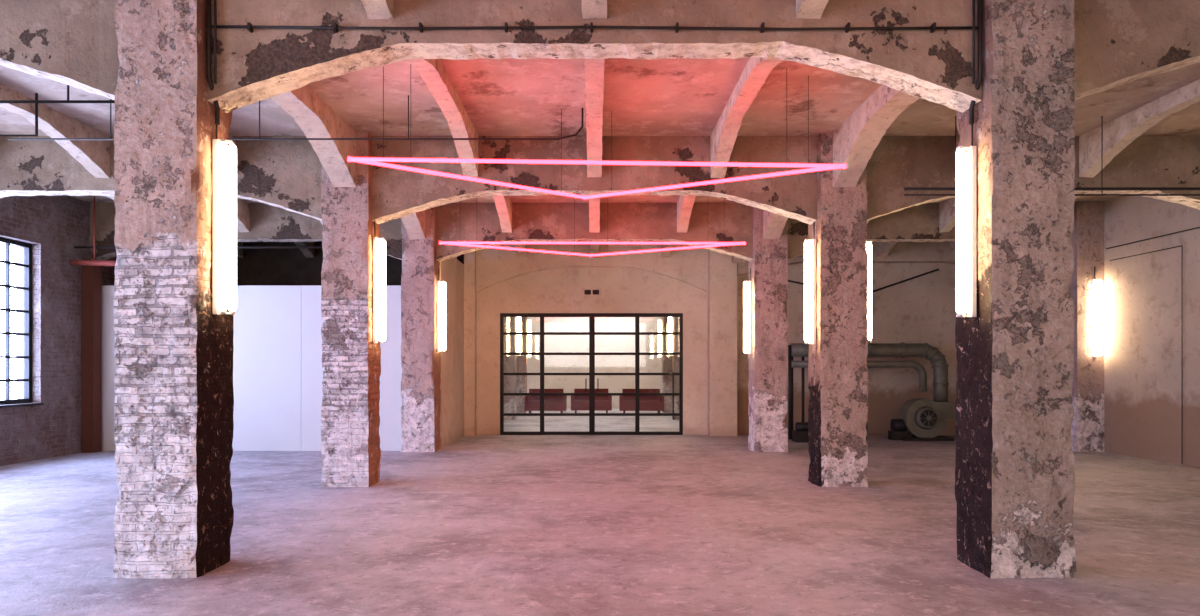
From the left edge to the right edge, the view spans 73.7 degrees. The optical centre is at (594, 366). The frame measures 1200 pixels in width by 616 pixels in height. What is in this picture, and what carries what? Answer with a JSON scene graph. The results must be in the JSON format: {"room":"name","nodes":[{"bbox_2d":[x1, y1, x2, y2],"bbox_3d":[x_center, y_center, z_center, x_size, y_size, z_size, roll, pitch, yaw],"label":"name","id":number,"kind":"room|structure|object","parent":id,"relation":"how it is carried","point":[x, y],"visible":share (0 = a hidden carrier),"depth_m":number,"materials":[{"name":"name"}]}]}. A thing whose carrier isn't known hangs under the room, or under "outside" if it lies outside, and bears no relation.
{"room":"empty industrial hall","nodes":[
{"label":"empty industrial hall","id":0,"kind":"room"},
{"bbox_2d":[0,85,114,135],"bbox_3d":[-6.225,-2.554,7.600,5.450,0.732,0.028,0,0,0],"label":"conduit","id":1,"kind":"object","parent":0,"point":[36,101],"depth_m":7.59,"materials":[{"name":"black metal"}]},
{"bbox_2d":[0,195,116,465],"bbox_3d":[-9.200,-0.715,5.200,0.400,4.430,25.400,0,0,0],"label":"wall","id":2,"kind":"structure","parent":0,"point":[53,225],"depth_m":13.19,"materials":[{"name":"brick"}]},
{"bbox_2d":[0,237,43,407],"bbox_3d":[-9.085,-0.695,11.775,0.270,2.610,2.450,0,0,0],"label":"window","id":3,"kind":"structure","parent":2,"relation":"in","point":[27,265],"depth_m":12.80,"materials":[{"name":"black metal"}]},
{"bbox_2d":[74,246,389,248],"bbox_3d":[-6.200,-2.475,13.700,5.400,0.890,0.040,0,0,0],"label":"conduit","id":4,"kind":"object","parent":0,"point":[76,247],"depth_m":13.69,"materials":[{"name":"black metal"}]},
{"bbox_2d":[237,242,242,257],"bbox_3d":[-7.800,-2.663,16.060,0.191,0.535,2.980,0,0,0],"label":"rib","id":5,"kind":"object","parent":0,"point":[239,251],"depth_m":17.42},
{"bbox_2d":[439,257,463,447],"bbox_3d":[-2.910,-0.360,16.170,0.160,3.720,2.960,0,0,0],"label":"wall","id":6,"kind":"structure","parent":0,"point":[451,269],"depth_m":16.06,"materials":[{"name":"beige paint"}]},
{"bbox_2d":[464,251,476,435],"bbox_3d":[-2.715,-0.715,17.510,0.230,4.430,0.280,0,0,0],"label":"pilaster","id":7,"kind":"object","parent":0,"point":[470,294],"visible":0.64,"depth_m":17.37,"materials":[{"name":"beige paint"}]},
{"bbox_2d":[476,241,707,291],"bbox_3d":[-0.050,-2.288,17.599,5.100,1.283,0.105,0,0,0],"label":"ceiling beam","id":8,"kind":"structure","parent":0,"point":[493,266],"depth_m":17.55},
{"bbox_2d":[527,317,661,407],"bbox_3d":[0.000,-0.715,29.100,12.400,4.430,0.200,0,0,0],"label":"wall","id":9,"kind":"structure","parent":0,"point":[552,343],"depth_m":29.00,"materials":[{"name":"paint"}]},
{"bbox_2d":[590,244,598,257],"bbox_3d":[0.001,-2.664,16.060,0.191,0.533,2.980,0,0,0],"label":"rib","id":10,"kind":"object","parent":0,"point":[594,248],"depth_m":17.19,"materials":[{"name":"concrete"}]},
{"bbox_2d":[237,241,956,434],"bbox_3d":[0.000,-0.715,17.775,18.000,4.430,0.250,0,0,0],"label":"wall","id":11,"kind":"structure","parent":0,"point":[922,309],"depth_m":17.65,"materials":[{"name":"paint"}]},
{"bbox_2d":[500,313,682,434],"bbox_3d":[-0.066,0.155,17.704,4.038,2.690,0.172,0,0,0],"label":"door","id":12,"kind":"structure","parent":11,"relation":"in","point":[591,333],"depth_m":17.68,"materials":[{"name":"black metal"}]},
{"bbox_2d":[584,290,598,294],"bbox_3d":[-0.060,-1.650,17.640,0.320,0.100,0.020,0,0,0],"label":"fitting","id":13,"kind":"object","parent":11,"relation":"attached to","point":[586,292],"visible":1,"depth_m":17.63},
{"bbox_2d":[708,250,736,435],"bbox_3d":[2.800,-0.715,17.510,0.600,4.430,0.280,0,0,0],"label":"pilaster","id":14,"kind":"object","parent":11,"relation":"attached to","point":[722,273],"visible":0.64,"depth_m":17.37,"materials":[{"name":"beige paint"}]},
{"bbox_2d":[0,408,1199,615],"bbox_3d":[0.000,1.600,11.100,18.800,0.200,37.800,0,0,0],"label":"floor","id":15,"kind":"structure","parent":0,"point":[478,525],"depth_m":7.17,"materials":[{"name":"concrete"}]},
{"bbox_2d":[81,265,103,452],"bbox_3d":[-8.865,-0.190,14.130,0.250,3.380,0.260,0,0,0],"label":"timber post","id":16,"kind":"object","parent":15,"relation":"on","point":[91,276],"visible":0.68,"depth_m":14.02,"materials":[{"name":"brown wood"}]},
{"bbox_2d":[113,0,233,578],"bbox_3d":[-3.122,-0.715,5.968,0.628,4.430,0.610,0,0,0],"label":"concrete column","id":17,"kind":"structure","parent":15,"relation":"on","point":[174,516],"depth_m":5.69,"materials":[{"name":"concrete"}]},
{"bbox_2d":[0,0,119,99],"bbox_3d":[-6.207,-2.438,5.989,5.585,0.984,0.309,0,0,0],"label":"ceiling beam","id":18,"kind":"structure","parent":17,"relation":"on","point":[74,43],"depth_m":5.84,"materials":[{"name":"beige concrete"}]},
{"bbox_2d":[207,0,219,124],"bbox_3d":[-2.773,-2.360,5.864,0.077,1.120,0.167,0,0,0],"label":"conduit","id":19,"kind":"object","parent":17,"relation":"attached to","point":[217,109],"depth_m":5.79,"materials":[{"name":"black metal"}]},
{"bbox_2d":[212,124,236,314],"bbox_3d":[-2.742,-1.145,5.930,0.146,1.510,0.120,0,0,0],"label":"lamp","id":20,"kind":"object","parent":17,"relation":"attached to","point":[219,147],"depth_m":5.90,"materials":[{"name":"white plastic"}]},
{"bbox_2d":[207,0,981,112],"bbox_3d":[0.000,-2.438,5.990,5.650,0.983,0.313,0,0,0],"label":"ceiling beam","id":21,"kind":"structure","parent":17,"relation":"on","point":[264,63],"depth_m":5.84,"materials":[{"name":"beige concrete"}]},
{"bbox_2d":[360,0,392,19],"bbox_3d":[-1.560,-2.733,3.890,0.191,0.394,3.900,0,0,0],"label":"rib","id":22,"kind":"object","parent":21,"relation":"attached to","point":[375,9],"depth_m":5.75,"materials":[{"name":"concrete"}]},
{"bbox_2d":[210,22,978,32],"bbox_3d":[0.000,-2.465,5.810,5.600,0.050,0.060,0,0,0],"label":"conduit","id":23,"kind":"object","parent":21,"relation":"attached to","point":[249,26],"depth_m":5.79,"materials":[{"name":"black metal"}]},
{"bbox_2d":[582,0,606,18],"bbox_3d":[0.000,-2.733,3.890,0.190,0.393,3.900,0,0,0],"label":"rib","id":24,"kind":"object","parent":21,"relation":"attached to","point":[591,9],"depth_m":5.74,"materials":[{"name":"concrete"}]},
{"bbox_2d":[969,0,981,124],"bbox_3d":[2.774,-2.360,5.864,0.077,1.120,0.167,0,0,0],"label":"conduit","id":25,"kind":"object","parent":21,"relation":"attached to","point":[971,109],"depth_m":5.79,"materials":[{"name":"black metal"}]},
{"bbox_2d":[102,285,401,450],"bbox_3d":[-6.200,0.020,14.380,5.536,2.960,0.120,0,0,0],"label":"partition panel","id":26,"kind":"object","parent":15,"relation":"on","point":[278,370],"visible":0.34,"depth_m":14.32,"materials":[{"name":"white paint"}]},
{"bbox_2d":[321,133,380,486],"bbox_3d":[-3.123,-0.715,10.287,0.624,4.430,0.597,0,0,0],"label":"concrete column","id":27,"kind":"structure","parent":15,"relation":"on","point":[351,361],"depth_m":10.00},
{"bbox_2d":[373,221,385,342],"bbox_3d":[-2.742,-1.090,10.200,0.146,1.560,0.120,0,0,0],"label":"lamp","id":28,"kind":"object","parent":27,"relation":"attached to","point":[379,247],"visible":1,"depth_m":10.17,"materials":[{"name":"white plastic"}]},
{"bbox_2d":[400,207,440,451],"bbox_3d":[-3.123,-0.715,14.401,0.622,4.430,0.612,0,0,0],"label":"concrete column","id":29,"kind":"structure","parent":15,"relation":"on","point":[420,358],"depth_m":14.12,"materials":[{"name":"grey concrete"}]},
{"bbox_2d":[437,268,445,351],"bbox_3d":[-2.742,-1.020,14.350,0.146,1.500,0.120,0,0,0],"label":"lamp","id":30,"kind":"object","parent":29,"relation":"attached to","point":[441,285],"visible":1,"depth_m":14.31,"materials":[{"name":"white plastic"}]},
{"bbox_2d":[504,317,516,419],"bbox_3d":[-2.500,-0.715,22.850,0.500,4.430,0.500,0,0,0],"label":"column","id":31,"kind":"structure","parent":15,"relation":"on","point":[510,361],"depth_m":22.60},
{"bbox_2d":[516,317,520,355],"bbox_3d":[-2.177,-1.060,22.850,0.146,1.480,0.120,0,0,0],"label":"lamp","id":32,"kind":"object","parent":31,"relation":"attached to","point":[518,319],"visible":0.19,"depth_m":22.82,"materials":[{"name":"white plastic"}]},
{"bbox_2d":[517,317,526,412],"bbox_3d":[-2.500,-0.715,26.450,0.500,4.430,0.500,0,0,0],"label":"column","id":33,"kind":"structure","parent":15,"relation":"on","point":[521,360],"depth_m":26.20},
{"bbox_2d":[526,319,530,356],"bbox_3d":[-2.177,-1.060,26.450,0.146,1.480,0.120,0,0,0],"label":"lamp","id":34,"kind":"object","parent":33,"relation":"attached to","point":[528,321],"visible":0.98,"depth_m":26.42,"materials":[{"name":"white plastic"}]},
{"bbox_2d":[525,389,566,412],"bbox_3d":[-1.550,1.100,25.510,1.300,0.800,0.620,0,0,0],"label":"sofa","id":35,"kind":"object","parent":15,"relation":"on","point":[532,403],"visible":0.73,"depth_m":25.20,"materials":[{"name":"fabric"}]},
{"bbox_2d":[571,389,611,412],"bbox_3d":[-0.100,1.100,25.710,1.300,0.800,0.620,0,0,0],"label":"sofa","id":36,"kind":"object","parent":15,"relation":"on","point":[578,403],"visible":0.68,"depth_m":25.40,"materials":[{"name":"fabric"}]},
{"bbox_2d":[619,389,663,412],"bbox_3d":[1.500,1.100,25.510,1.400,0.800,0.620,0,0,0],"label":"sofa","id":37,"kind":"object","parent":15,"relation":"on","point":[626,403],"visible":0.73,"depth_m":25.20,"materials":[{"name":"fabric"}]},
{"bbox_2d":[662,317,671,412],"bbox_3d":[2.500,-0.715,26.450,0.500,4.430,0.500,0,0,0],"label":"column","id":38,"kind":"structure","parent":15,"relation":"on","point":[666,359],"depth_m":26.20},
{"bbox_2d":[658,319,662,356],"bbox_3d":[2.177,-1.060,26.450,0.146,1.480,0.120,0,0,0],"label":"lamp","id":39,"kind":"object","parent":38,"relation":"attached to","point":[660,321],"visible":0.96,"depth_m":26.41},
{"bbox_2d":[672,317,678,419],"bbox_3d":[2.500,-0.715,22.850,0.500,4.430,0.500,0,0,0],"label":"column","id":40,"kind":"structure","parent":15,"relation":"on","point":[675,358],"depth_m":22.60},
{"bbox_2d":[668,317,672,355],"bbox_3d":[2.177,-1.060,22.850,0.146,1.480,0.120,0,0,0],"label":"lamp","id":41,"kind":"object","parent":40,"relation":"attached to","point":[670,319],"visible":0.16,"depth_m":22.82,"materials":[{"name":"white plastic"}]},
{"bbox_2d":[748,207,787,451],"bbox_3d":[3.119,-0.715,14.407,0.622,4.430,0.595,0,0,0],"label":"concrete column","id":42,"kind":"structure","parent":15,"relation":"on","point":[768,360],"depth_m":14.12,"materials":[{"name":"grey concrete"}]},
{"bbox_2d":[744,268,751,353],"bbox_3d":[2.742,-1.000,14.350,0.146,1.540,0.120,0,0,0],"label":"lamp","id":43,"kind":"object","parent":42,"relation":"attached to","point":[747,286],"visible":1,"depth_m":14.31,"materials":[{"name":"white plastic"}]},
{"bbox_2d":[792,422,807,442],"bbox_3d":[4.250,1.305,16.050,0.500,0.390,0.300,0,0,0],"label":"motor","id":44,"kind":"object","parent":15,"relation":"on","point":[800,435],"visible":0.64,"depth_m":15.92,"materials":[{"name":"black metal"}]},
{"bbox_2d":[808,133,867,486],"bbox_3d":[3.113,-0.715,10.287,0.629,4.430,0.598,0,0,0],"label":"concrete column","id":45,"kind":"structure","parent":15,"relation":"on","point":[837,362],"depth_m":10.00,"materials":[{"name":"grey concrete"}]},
{"bbox_2d":[804,222,815,343],"bbox_3d":[2.742,-1.070,10.200,0.146,1.560,0.120,0,0,0],"label":"lamp","id":46,"kind":"object","parent":45,"relation":"attached to","point":[807,244],"visible":1,"depth_m":10.17,"materials":[{"name":"white plastic"}]},
{"bbox_2d":[866,240,871,341],"bbox_3d":[3.477,-1.075,10.200,0.134,1.510,0.120,0,0,0],"label":"lamp","id":47,"kind":"object","parent":45,"relation":"attached to","point":[868,245],"visible":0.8,"depth_m":10.14,"materials":[{"name":"white plastic"}]},
{"bbox_2d":[788,342,948,439],"bbox_3d":[5.650,0.491,16.500,3.295,1.998,0.320,0,0,0],"label":"ventilation duct","id":48,"kind":"object","parent":15,"relation":"on","point":[940,383],"visible":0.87,"depth_m":16.39,"materials":[{"name":"grey metal"}]},
{"bbox_2d":[888,398,953,440],"bbox_3d":[6.710,1.073,16.439,1.220,0.854,0.603,0,0,0],"label":"centrifugal blower","id":49,"kind":"object","parent":15,"relation":"on","point":[920,419],"visible":1,"depth_m":16.28,"materials":[{"name":"grey metal"}]},
{"bbox_2d":[955,0,1075,578],"bbox_3d":[3.113,-0.715,5.978,0.636,4.430,0.612,0,0,0],"label":"concrete column","id":50,"kind":"structure","parent":15,"relation":"on","point":[1015,475],"depth_m":5.69,"materials":[{"name":"grey concrete"}]},
{"bbox_2d":[956,124,975,317],"bbox_3d":[2.742,-1.110,5.930,0.146,1.480,0.120,0,0,0],"label":"lamp","id":51,"kind":"object","parent":50,"relation":"attached to","point":[965,163],"depth_m":5.90,"materials":[{"name":"white plastic"}]},
{"bbox_2d":[0,57,1199,202],"bbox_3d":[0.000,-3.030,11.100,18.800,0.200,37.800,0,0,0],"label":"ceiling","id":52,"kind":"structure","parent":0,"point":[507,96],"depth_m":8.96,"materials":[{"name":"paint"}]},
{"bbox_2d":[0,84,109,177],"bbox_3d":[-6.240,-2.662,8.145,0.192,0.536,4.010,0,0,0],"label":"rib","id":53,"kind":"object","parent":52,"relation":"attached to","point":[94,155],"depth_m":9.43,"materials":[{"name":"beige concrete"}]},
{"bbox_2d":[69,196,115,265],"bbox_3d":[-7.694,-2.286,13.600,2.416,1.228,0.100,0,0,0],"label":"pipe","id":54,"kind":"object","parent":52,"relation":"attached to","point":[93,262],"visible":0.45,"depth_m":13.57,"materials":[{"name":"metal"}]},
{"bbox_2d":[0,136,321,220],"bbox_3d":[-6.207,-2.392,10.300,5.585,1.075,0.310,0,0,0],"label":"ceiling beam","id":55,"kind":"structure","parent":52,"relation":"attached to","point":[285,174],"depth_m":10.15,"materials":[{"name":"beige concrete"}]},
{"bbox_2d":[237,198,249,231],"bbox_3d":[-6.240,-2.663,12.360,0.190,0.533,3.820,0,0,0],"label":"rib","id":56,"kind":"object","parent":52,"relation":"attached to","point":[243,207],"depth_m":14.06,"materials":[{"name":"beige concrete"}]},
{"bbox_2d":[90,203,401,259],"bbox_3d":[-6.207,-2.423,14.421,5.585,1.014,0.311,0,0,0],"label":"ceiling beam","id":57,"kind":"structure","parent":52,"relation":"attached to","point":[268,223],"depth_m":14.27,"materials":[{"name":"grey concrete"}]},
{"bbox_2d":[8,95,582,139],"bbox_3d":[-3.210,-2.680,8.625,6.180,0.480,0.070,0,0,0],"label":"conduit","id":58,"kind":"object","parent":52,"relation":"hanging from","point":[579,130],"depth_m":8.59,"materials":[{"name":"black metal"}]},
{"bbox_2d":[294,242,313,257],"bbox_3d":[-6.241,-2.663,16.060,0.191,0.533,2.980,0,0,0],"label":"rib","id":59,"kind":"object","parent":52,"relation":"attached to","point":[308,253],"depth_m":17.32,"materials":[{"name":"grey concrete"}]},
{"bbox_2d":[271,85,355,186],"bbox_3d":[-3.121,-2.589,8.130,0.292,0.683,3.740,0,0,0],"label":"rib","id":60,"kind":"object","parent":52,"relation":"attached to","point":[315,118],"depth_m":9.12,"materials":[{"name":"concrete"}]},
{"bbox_2d":[401,210,425,239],"bbox_3d":[-3.120,-2.588,12.345,0.292,0.683,3.550,0,0,0],"label":"rib","id":61,"kind":"object","parent":52,"relation":"attached to","point":[415,223],"depth_m":13.80,"materials":[{"name":"concrete"}]},
{"bbox_2d":[404,59,478,177],"bbox_3d":[-1.560,-2.663,8.145,0.190,0.533,4.010,0,0,0],"label":"rib","id":62,"kind":"object","parent":52,"relation":"attached to","point":[432,71],"depth_m":8.67,"materials":[{"name":"beige concrete"}]},
{"bbox_2d":[493,196,511,232],"bbox_3d":[-1.559,-2.663,12.360,0.190,0.535,3.820,0,0,0],"label":"rib","id":63,"kind":"object","parent":52,"relation":"attached to","point":[503,204],"depth_m":13.67,"materials":[{"name":"concrete"}]},
{"bbox_2d":[517,244,527,257],"bbox_3d":[-1.560,-2.665,16.060,0.191,0.530,2.980,0,0,0],"label":"rib","id":64,"kind":"object","parent":52,"relation":"attached to","point":[522,254],"depth_m":17.33,"materials":[{"name":"concrete"}]},
{"bbox_2d":[439,198,745,256],"bbox_3d":[-0.030,-2.424,13.265,4.820,0.992,1.470,0,0,0],"label":"light","id":65,"kind":"object","parent":52,"relation":"attached to","point":[472,244],"visible":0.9,"depth_m":12.72,"materials":[{"name":"pink plastic"}]},
{"bbox_2d":[372,136,816,224],"bbox_3d":[0.000,-2.393,10.299,5.650,1.073,0.311,0,0,0],"label":"ceiling beam","id":66,"kind":"structure","parent":52,"relation":"attached to","point":[396,193],"depth_m":10.15,"materials":[{"name":"concrete"}]},
{"bbox_2d":[436,203,752,261],"bbox_3d":[0.000,-2.423,14.421,5.650,1.014,0.314,0,0,0],"label":"ceiling beam","id":67,"kind":"structure","parent":52,"relation":"attached to","point":[455,222],"depth_m":14.27,"materials":[{"name":"concrete"}]},
{"bbox_2d":[584,58,604,176],"bbox_3d":[-0.001,-2.665,8.145,0.190,0.529,4.010,0,0,0],"label":"rib","id":68,"kind":"object","parent":52,"relation":"attached to","point":[594,68],"depth_m":8.64,"materials":[{"name":"concrete"}]},
{"bbox_2d":[589,197,599,232],"bbox_3d":[0.001,-2.665,12.360,0.191,0.531,3.820,0,0,0],"label":"rib","id":69,"kind":"object","parent":52,"relation":"attached to","point":[594,203],"depth_m":13.69,"materials":[{"name":"concrete"}]},
{"bbox_2d":[347,67,846,199],"bbox_3d":[0.065,-2.434,8.440,4.810,0.972,1.760,0,0,0],"label":"light","id":70,"kind":"object","parent":52,"relation":"attached to","point":[366,160],"visible":0.99,"depth_m":7.80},
{"bbox_2d":[677,196,695,232],"bbox_3d":[1.559,-2.664,12.360,0.189,0.531,3.820,0,0,0],"label":"rib","id":71,"kind":"object","parent":52,"relation":"attached to","point":[685,204],"depth_m":13.69,"materials":[{"name":"beige concrete"}]},
{"bbox_2d":[732,256,745,262],"bbox_3d":[3.119,-2.589,16.025,0.291,0.682,2.670,0,0,0],"label":"rib","id":72,"kind":"object","parent":52,"relation":"attached to","point":[734,259],"depth_m":17.24,"materials":[{"name":"beige concrete"}]},
{"bbox_2d":[710,57,782,177],"bbox_3d":[1.561,-2.664,8.145,0.191,0.532,4.010,0,0,0],"label":"rib","id":73,"kind":"object","parent":52,"relation":"attached to","point":[723,137],"depth_m":8.70,"materials":[{"name":"concrete"}]},
{"bbox_2d":[763,210,787,239],"bbox_3d":[3.120,-2.590,12.345,0.291,0.680,3.550,0,0,0],"label":"rib","id":74,"kind":"object","parent":52,"relation":"attached to","point":[773,223],"depth_m":13.78,"materials":[{"name":"concrete"}]},
{"bbox_2d":[833,84,918,186],"bbox_3d":[3.120,-2.589,8.130,0.291,0.682,3.740,0,0,0],"label":"rib","id":75,"kind":"object","parent":52,"relation":"attached to","point":[856,139],"depth_m":9.10,"materials":[{"name":"beige concrete"}]},
{"bbox_2d":[878,242,896,256],"bbox_3d":[6.241,-2.663,15.970,0.194,0.534,2.800,0,0,0],"label":"rib","id":76,"kind":"object","parent":52,"relation":"attached to","point":[884,248],"depth_m":17.12,"materials":[{"name":"beige concrete"}]},
{"bbox_2d":[939,197,955,232],"bbox_3d":[6.239,-2.664,12.360,0.191,0.532,3.820,0,0,0],"label":"rib","id":77,"kind":"object","parent":52,"relation":"attached to","point":[947,208],"depth_m":14.00,"materials":[{"name":"beige concrete"}]},
{"bbox_2d":[662,241,671,257],"bbox_3d":[1.560,-2.664,16.060,0.190,0.533,2.980,0,0,0],"label":"rib","id":78,"kind":"object","parent":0,"point":[665,254],"depth_m":17.29,"materials":[{"name":"beige concrete"}]},
{"bbox_2d":[796,0,828,18],"bbox_3d":[1.559,-2.735,3.890,0.190,0.390,3.900,0,0,0],"label":"rib","id":79,"kind":"object","parent":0,"point":[805,9],"depth_m":5.74,"materials":[{"name":"concrete"}]},
{"bbox_2d":[737,241,955,275],"bbox_3d":[6.060,-2.464,17.509,5.880,0.931,0.289,0,0,0],"label":"ceiling beam","id":80,"kind":"structure","parent":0,"point":[902,252],"depth_m":17.37,"materials":[{"name":"beige concrete"}]},
{"bbox_2d":[788,269,938,292],"bbox_3d":[5.648,-2.200,16.850,3.517,1.440,0.739,0,0,0],"label":"conduit","id":81,"kind":"object","parent":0,"point":[935,269],"depth_m":17.02,"materials":[{"name":"black metal"}]},
{"bbox_2d":[787,203,955,259],"bbox_3d":[5.967,-2.423,14.420,5.105,1.013,0.313,0,0,0],"label":"ceiling beam","id":82,"kind":"structure","parent":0,"point":[920,223],"depth_m":14.27,"materials":[{"name":"beige concrete"}]},
{"bbox_2d":[950,241,955,255],"bbox_3d":[7.800,-2.662,15.970,0.189,0.536,2.800,0,0,0],"label":"rib","id":83,"kind":"object","parent":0,"point":[952,243],"depth_m":17.23,"materials":[{"name":"beige concrete"}]},
{"bbox_2d":[956,134,959,151],"bbox_3d":[4.680,-2.665,8.145,0.190,0.531,4.010,0,0,0],"label":"rib","id":84,"kind":"object","parent":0,"point":[958,136],"depth_m":10.12,"materials":[{"name":"beige concrete"}]},
{"bbox_2d":[866,136,1199,220],"bbox_3d":[5.967,-2.391,10.301,5.105,1.077,0.312,0,0,0],"label":"ceiling beam","id":85,"kind":"structure","parent":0,"point":[897,163],"depth_m":10.15,"materials":[{"name":"beige concrete"}]},
{"bbox_2d":[904,116,1199,195],"bbox_3d":[6.275,-2.455,9.300,5.350,0.930,0.036,0,0,0],"label":"conduit","id":86,"kind":"object","parent":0,"point":[1101,188],"depth_m":9.29,"materials":[{"name":"black metal"}]},
{"bbox_2d":[1070,201,1103,451],"bbox_3d":[8.760,-0.715,14.405,0.480,4.430,0.570,0,0,0],"label":"concrete column","id":87,"kind":"structure","parent":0,"point":[1087,425],"depth_m":14.12,"materials":[{"name":"grey concrete"}]},
{"bbox_2d":[1092,267,1101,356],"bbox_3d":[8.820,-0.970,14.047,0.118,1.600,0.147,0,0,0],"label":"lamp","id":88,"kind":"object","parent":87,"relation":"attached to","point":[1094,281],"depth_m":14.02,"materials":[{"name":"white plastic"}]},
{"bbox_2d":[1074,0,1199,99],"bbox_3d":[5.967,-2.438,5.990,5.105,0.983,0.311,0,0,0],"label":"ceiling beam","id":89,"kind":"structure","parent":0,"point":[1118,42],"depth_m":5.84,"materials":[{"name":"beige concrete"}]},
{"bbox_2d":[1079,79,1199,177],"bbox_3d":[6.239,-2.666,8.145,0.189,0.528,4.010,0,0,0],"label":"rib","id":90,"kind":"object","parent":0,"point":[1118,133],"depth_m":9.32,"materials":[{"name":"beige concrete"}]},
{"bbox_2d":[1104,196,1199,467],"bbox_3d":[9.150,-0.715,5.200,0.300,4.430,25.400,0,0,0],"label":"wall","id":91,"kind":"structure","parent":0,"point":[1143,293],"depth_m":12.97,"materials":[{"name":"paint"}]},
{"bbox_2d":[1106,227,1199,463],"bbox_3d":[8.960,-0.300,8.500,0.020,3.560,11.000,0,0,0],"label":"conduit","id":92,"kind":"object","parent":91,"relation":"attached to","point":[1196,227],"visible":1,"depth_m":12.20,"materials":[{"name":"brown metal"}]}
]}

